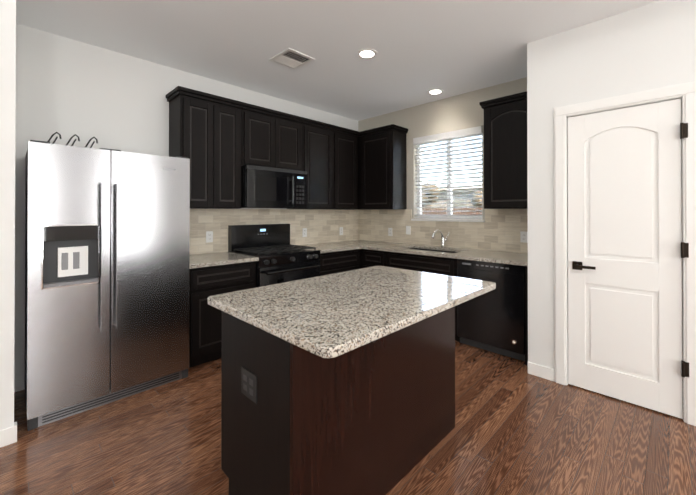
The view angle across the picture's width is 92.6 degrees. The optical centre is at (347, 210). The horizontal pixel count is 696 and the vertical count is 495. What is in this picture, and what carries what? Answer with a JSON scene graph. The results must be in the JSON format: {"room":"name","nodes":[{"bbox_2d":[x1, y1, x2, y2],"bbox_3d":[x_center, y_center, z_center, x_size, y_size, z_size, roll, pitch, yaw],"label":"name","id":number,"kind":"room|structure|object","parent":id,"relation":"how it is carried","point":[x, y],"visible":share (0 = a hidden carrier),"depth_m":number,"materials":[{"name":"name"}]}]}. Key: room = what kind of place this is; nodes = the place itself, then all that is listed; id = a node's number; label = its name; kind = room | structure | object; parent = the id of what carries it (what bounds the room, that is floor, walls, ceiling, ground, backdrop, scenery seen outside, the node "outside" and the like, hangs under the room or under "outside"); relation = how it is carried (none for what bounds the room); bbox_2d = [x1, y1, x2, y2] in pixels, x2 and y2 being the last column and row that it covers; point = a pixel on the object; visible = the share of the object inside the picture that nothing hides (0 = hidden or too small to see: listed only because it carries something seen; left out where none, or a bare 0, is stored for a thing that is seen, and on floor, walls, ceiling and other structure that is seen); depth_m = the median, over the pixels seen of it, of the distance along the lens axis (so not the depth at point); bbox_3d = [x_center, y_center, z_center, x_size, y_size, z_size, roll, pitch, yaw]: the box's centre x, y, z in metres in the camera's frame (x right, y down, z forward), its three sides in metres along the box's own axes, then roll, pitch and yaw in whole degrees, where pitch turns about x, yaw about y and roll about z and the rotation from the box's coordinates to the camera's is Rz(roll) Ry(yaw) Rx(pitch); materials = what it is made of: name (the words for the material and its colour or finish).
{"room":"kitchen","nodes":[
{"label":"kitchen","id":0,"kind":"room"},
{"bbox_2d":[0,0,15,429],"bbox_3d":[-3.274,-0.028,1.105,0.750,2.730,3.060,0,0,45],"label":"wall","id":1,"kind":"structure","parent":0,"point":[7,140],"depth_m":1.91,"materials":[{"name":"white paint"}]},
{"bbox_2d":[0,422,16,447],"bbox_3d":[-2.987,1.288,0.845,0.016,0.095,3.043,0,0,45],"label":"baseboard","id":2,"kind":"structure","parent":1,"relation":"attached to","point":[8,436],"depth_m":1.90,"materials":[{"name":"white wood"}]},
{"bbox_2d":[14,23,357,391],"bbox_3d":[-2.277,-0.020,2.749,0.140,2.730,7.080,0,0,45],"label":"wall","id":3,"kind":"structure","parent":0,"point":[67,89],"depth_m":2.77,"materials":[{"name":"white paint"}]},
{"bbox_2d":[166,86,242,208],"bbox_3d":[-1.408,-0.560,3.288,0.342,1.085,0.624,0,0,45],"label":"upper cabinet","id":4,"kind":"object","parent":3,"relation":"attached to","point":[205,133],"visible":0.94,"depth_m":3.16,"materials":[{"name":"black wood"}]},
{"bbox_2d":[241,102,303,170],"bbox_3d":[-0.916,-0.781,3.788,0.342,0.638,0.773,0,0,45],"label":"upper cabinet","id":5,"kind":"object","parent":3,"relation":"attached to","point":[271,138],"visible":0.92,"depth_m":3.64,"materials":[{"name":"black wood"}]},
{"bbox_2d":[241,165,306,208],"bbox_3d":[-0.871,-0.239,3.740,0.469,0.434,0.766,0,0,45],"label":"microwave","id":6,"kind":"object","parent":5,"relation":"attached to","point":[269,187],"visible":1,"depth_m":3.55,"materials":[{"name":"black metal"}]},
{"bbox_2d":[190,209,357,254],"bbox_3d":[-0.800,0.220,4.139,0.011,0.463,2.723,0,0,45],"label":"tile backsplash","id":7,"kind":"structure","parent":3,"relation":"attached to","point":[322,225],"depth_m":4.08,"materials":[{"name":"beige tile"}]},
{"bbox_2d":[206,231,212,242],"bbox_3d":[-1.445,0.279,3.472,0.006,0.115,0.070,0,0,45],"label":"outlet","id":8,"kind":"object","parent":7,"relation":"attached to","point":[209,236],"visible":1,"depth_m":3.47,"materials":[{"name":"white plastic"}]},
{"bbox_2d":[302,228,306,236],"bbox_3d":[-0.567,0.293,4.362,0.006,0.115,0.070,0,0,45],"label":"outlet","id":9,"kind":"object","parent":7,"relation":"attached to","point":[304,232],"visible":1,"depth_m":4.36,"materials":[{"name":"white plastic"}]},
{"bbox_2d":[339,227,342,234],"bbox_3d":[-0.097,0.305,4.839,0.006,0.115,0.070,0,0,45],"label":"outlet","id":10,"kind":"object","parent":7,"relation":"attached to","point":[340,230],"visible":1,"depth_m":4.83,"materials":[{"name":"white plastic"}]},
{"bbox_2d":[294,118,333,208],"bbox_3d":[-0.470,-0.555,4.239,0.342,1.085,0.494,0,0,45],"label":"upper cabinet","id":11,"kind":"object","parent":3,"relation":"attached to","point":[317,151],"visible":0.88,"depth_m":4.12,"materials":[{"name":"black wood"}]},
{"bbox_2d":[333,125,358,209],"bbox_3d":[-0.129,-0.553,4.585,0.342,1.085,0.473,0,0,45],"label":"upper cabinet","id":12,"kind":"object","parent":3,"relation":"attached to","point":[345,168],"visible":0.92,"depth_m":4.46,"materials":[{"name":"black wood"}]},
{"bbox_2d":[16,0,658,120],"bbox_3d":[0.282,-1.447,0.232,7.330,0.100,7.080,0,0,45],"label":"ceiling","id":13,"kind":"structure","parent":0,"point":[449,48],"depth_m":2.67,"materials":[{"name":"white paint"}]},
{"bbox_2d":[269,48,314,69],"bbox_3d":[-0.512,-1.379,3.044,0.310,0.008,0.290,0,0,45],"label":"ceiling vent","id":14,"kind":"object","parent":13,"relation":"in","point":[291,58],"visible":1,"depth_m":3.04,"materials":[{"name":"white metal"}]},
{"bbox_2d":[357,49,376,58],"bbox_3d":[0.168,-1.380,2.943,0.184,0.006,0.184,0,0,45],"label":"recessed light","id":15,"kind":"object","parent":13,"relation":"in","point":[366,53],"visible":1,"depth_m":2.94,"materials":[{"name":"white"}]},
{"bbox_2d":[427,89,443,94],"bbox_3d":[1.017,-1.375,3.875,0.184,0.006,0.184,0,0,45],"label":"recessed light","id":16,"kind":"object","parent":13,"relation":"in","point":[435,91],"visible":1,"depth_m":3.87,"materials":[{"name":"white"}]},
{"bbox_2d":[0,341,695,494],"bbox_3d":[0.282,1.383,0.218,7.330,0.100,7.080,0,0,45],"label":"floor","id":17,"kind":"structure","parent":0,"point":[518,429],"depth_m":1.90,"materials":[{"name":"brown wood"}]},
{"bbox_2d":[24,140,189,430],"bbox_3d":[-1.819,0.458,2.557,0.740,1.772,0.942,0,0,45],"label":"refrigerator","id":18,"kind":"object","parent":17,"relation":"on","point":[107,248],"visible":1,"depth_m":2.26,"materials":[{"name":"grey metal"}]},
{"bbox_2d":[47,132,60,143],"bbox_3d":[-2.023,-0.493,2.288,0.047,0.079,0.067,0,0,45],"label":"hook","id":19,"kind":"object","parent":18,"relation":"on","point":[52,135],"depth_m":2.28,"materials":[{"name":"black metal"}]},
{"bbox_2d":[66,134,79,145],"bbox_3d":[-1.952,-0.494,2.360,0.047,0.081,0.071,0,0,45],"label":"hook","id":20,"kind":"object","parent":18,"relation":"on","point":[75,134],"depth_m":2.35,"materials":[{"name":"black metal"}]},
{"bbox_2d":[85,137,97,147],"bbox_3d":[-1.879,-0.492,2.434,0.047,0.076,0.070,0,0,45],"label":"hook","id":21,"kind":"object","parent":18,"relation":"on","point":[92,137],"depth_m":2.42,"materials":[{"name":"black metal"}]},
{"bbox_2d":[189,261,255,367],"bbox_3d":[-1.312,0.915,3.181,0.618,0.864,0.627,0,0,45],"label":"base cabinet","id":22,"kind":"object","parent":17,"relation":"on","point":[205,330],"visible":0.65,"depth_m":2.88,"materials":[{"name":"black wood"}]},
{"bbox_2d":[189,252,258,268],"bbox_3d":[-1.304,0.465,3.170,0.649,0.035,0.637,0,0,45],"label":"countertop","id":23,"kind":"structure","parent":22,"relation":"on","point":[209,259],"depth_m":3.08,"materials":[{"name":"stone"}]},
{"bbox_2d":[228,224,320,286],"bbox_3d":[-0.782,0.757,3.639,0.711,1.185,0.764,0,0,45],"label":"range","id":24,"kind":"object","parent":17,"relation":"on","point":[282,259],"visible":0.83,"depth_m":3.58,"materials":[{"name":"black metal"}]},
{"bbox_2d":[221,306,454,494],"bbox_3d":[0.018,0.892,1.832,0.598,0.897,1.228,0,0,45],"label":"base cabinet","id":25,"kind":"object","parent":17,"relation":"on","point":[376,417],"visible":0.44,"depth_m":1.44,"materials":[{"name":"brown wood"}]},
{"bbox_2d":[207,266,495,357],"bbox_3d":[0.086,0.426,1.733,0.870,0.032,1.295,0,0,45],"label":"countertop","id":26,"kind":"structure","parent":25,"relation":"on","point":[332,315],"depth_m":1.46,"materials":[{"name":"stone"}]},
{"bbox_2d":[319,249,359,275],"bbox_3d":[-0.304,0.920,4.203,0.618,0.864,0.708,0,0,45],"label":"base cabinet","id":27,"kind":"object","parent":17,"relation":"on","point":[338,262],"visible":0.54,"depth_m":3.98,"materials":[{"name":"black wood"}]},
{"bbox_2d":[300,242,360,253],"bbox_3d":[-0.311,0.470,4.177,0.651,0.035,0.660,0,0,45],"label":"countertop","id":28,"kind":"structure","parent":27,"relation":"on","point":[324,247],"depth_m":4.14,"materials":[{"name":"stone"}]},
{"bbox_2d":[360,249,385,268],"bbox_3d":[0.301,0.922,4.540,1.006,0.864,0.618,0,0,45],"label":"base cabinet","id":29,"kind":"object","parent":17,"relation":"on","point":[370,258],"visible":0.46,"depth_m":4.12,"materials":[{"name":"black wood"}]},
{"bbox_2d":[332,240,527,265],"bbox_3d":[0.857,0.469,3.972,2.601,0.035,0.653,0,0,45],"label":"countertop","id":30,"kind":"structure","parent":29,"relation":"on","point":[513,258],"depth_m":3.58,"materials":[{"name":"stone"}]},
{"bbox_2d":[413,248,456,252],"bbox_3d":[0.985,0.583,3.876,0.784,0.190,0.454,0,0,45],"label":"sink","id":31,"kind":"object","parent":30,"relation":"in","point":[435,250],"visible":0.02,"depth_m":4.07,"materials":[{"name":"silver metal"}]},
{"bbox_2d":[431,229,449,246],"bbox_3d":[1.096,0.339,3.952,0.115,0.222,0.280,0,0,45],"label":"faucet","id":32,"kind":"object","parent":30,"relation":"on","point":[443,239],"visible":1,"depth_m":4.02,"materials":[{"name":"silver metal"}]},
{"bbox_2d":[386,251,459,341],"bbox_3d":[0.980,0.919,3.871,0.898,0.864,0.618,0,0,45],"label":"base cabinet","id":33,"kind":"object","parent":17,"relation":"on","point":[435,265],"visible":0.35,"depth_m":3.59,"materials":[{"name":"black wood"}]},
{"bbox_2d":[457,259,524,360],"bbox_3d":[1.520,0.919,3.327,0.618,0.858,0.597,0,0,45],"label":"dishwasher","id":34,"kind":"object","parent":17,"relation":"on","point":[493,321],"visible":0.79,"depth_m":3.07,"materials":[{"name":"black plastic"}]},
{"bbox_2d":[525,266,527,365],"bbox_3d":[1.775,0.915,3.091,0.061,0.864,0.613,0,0,45],"label":"cabinet end panel","id":35,"kind":"object","parent":17,"relation":"on","point":[526,315],"visible":0.1,"depth_m":2.88,"materials":[{"name":"black wood"}]},
{"bbox_2d":[358,77,682,378],"bbox_3d":[2.719,-0.020,2.696,7.330,2.730,0.140,0,0,45],"label":"wall","id":36,"kind":"structure","parent":0,"point":[459,112],"depth_m":4.16,"materials":[{"name":"beige paint"}]},
{"bbox_2d":[346,124,407,209],"bbox_3d":[0.367,-0.553,4.677,0.918,1.085,0.342,0,0,45],"label":"upper cabinet","id":37,"kind":"object","parent":36,"relation":"attached to","point":[382,167],"visible":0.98,"depth_m":4.43,"materials":[{"name":"black wood"}]},
{"bbox_2d":[358,209,527,253],"bbox_3d":[1.083,0.220,4.202,2.604,0.463,0.011,0,0,45],"label":"tile backsplash","id":38,"kind":"structure","parent":36,"relation":"attached to","point":[498,229],"depth_m":4.01,"materials":[{"name":"beige tile"}]},
{"bbox_2d":[388,228,391,235],"bbox_3d":[0.594,0.305,4.671,0.070,0.115,0.006,0,0,45],"label":"outlet","id":39,"kind":"object","parent":38,"relation":"attached to","point":[389,231],"visible":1,"depth_m":4.67,"materials":[{"name":"white plastic"}]},
{"bbox_2d":[406,226,410,234],"bbox_3d":[0.807,0.269,4.459,0.070,0.115,0.009,0,0,45],"label":"light switch","id":40,"kind":"object","parent":38,"relation":"attached to","point":[408,230],"visible":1,"depth_m":4.45,"materials":[{"name":"white plastic"}]},
{"bbox_2d":[520,231,527,242],"bbox_3d":[1.828,0.279,3.454,0.070,0.115,0.006,0,0,45],"label":"outlet","id":41,"kind":"object","parent":38,"relation":"attached to","point":[523,236],"visible":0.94,"depth_m":3.45,"materials":[{"name":"white plastic"}]},
{"bbox_2d":[411,219,484,221],"bbox_3d":[1.189,0.125,4.084,0.970,0.025,0.030,0,0,45],"label":"trim","id":42,"kind":"structure","parent":36,"relation":"attached to","point":[451,220],"depth_m":4.03,"materials":[{"name":"white wood"}]},
{"bbox_2d":[417,135,482,219],"bbox_3d":[1.276,-0.423,4.175,0.916,1.066,0.048,0,0,45],"label":"window","id":43,"kind":"structure","parent":36,"relation":"in","point":[448,193],"depth_m":4.16,"materials":[{"name":"white plastic"}]},
{"bbox_2d":[413,126,482,218],"bbox_3d":[1.218,-0.424,4.116,0.912,1.060,0.080,0,0,45],"label":"window blinds","id":44,"kind":"object","parent":43,"relation":"attached to","point":[454,135],"visible":0.96,"depth_m":4.08,"materials":[{"name":"white plastic"}]},
{"bbox_2d":[479,91,527,208],"bbox_3d":[1.688,-0.569,3.374,0.573,1.105,0.342,0,0,45],"label":"upper cabinet","id":45,"kind":"object","parent":36,"relation":"attached to","point":[505,152],"visible":0.71,"depth_m":3.29,"materials":[{"name":"black wood"}]},
{"bbox_2d":[527,0,695,420],"bbox_3d":[3.334,-0.026,1.464,4.445,2.730,0.750,0,0,45],"label":"wall","id":46,"kind":"structure","parent":0,"point":[650,46],"depth_m":2.53,"materials":[{"name":"white paint"}]},
{"bbox_2d":[554,81,695,425],"bbox_3d":[1.945,0.270,2.377,0.798,2.148,0.139,0,0,45],"label":"door frame","id":47,"kind":"structure","parent":46,"relation":"attached to","point":[686,92],"depth_m":2.23,"materials":[{"name":"white wood"}]},
{"bbox_2d":[567,98,688,418],"bbox_3d":[1.916,0.309,2.326,0.650,2.049,0.093,0,0,45],"label":"pantry door","id":48,"kind":"structure","parent":46,"relation":"in","point":[628,249],"depth_m":2.31,"materials":[{"name":"white wood"}]},
{"label":"outside","id":49,"kind":"structure","parent":0,"visible":0},
{"bbox_3d":[11.344,1.783,25.782,60.000,0.050,44.859,0,0,45],"label":"ground","id":50,"kind":"structure","parent":49,"visible":0},
{"bbox_2d":[422,208,481,219],"bbox_3d":[3.266,0.796,9.063,20.018,1.760,0.060,0,0,45],"label":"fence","id":51,"kind":"object","parent":50,"relation":"on","point":[440,209],"depth_m":9.35,"materials":[{"name":"brown wood"}]},
{"bbox_2d":[422,183,481,209],"bbox_3d":[4.422,0.253,13.831,3.331,2.894,3.537,0,0,45],"label":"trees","id":52,"kind":"object","parent":50,"relation":"on","point":[478,196],"depth_m":13.68,"materials":[{"name":"brown plant"}]},
{"bbox_2d":[432,186,481,208],"bbox_3d":[9.861,0.061,28.559,13.700,3.420,9.700,0,0,45],"label":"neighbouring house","id":53,"kind":"structure","parent":50,"relation":"on","point":[445,189],"depth_m":24.09,"materials":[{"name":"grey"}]}
]}

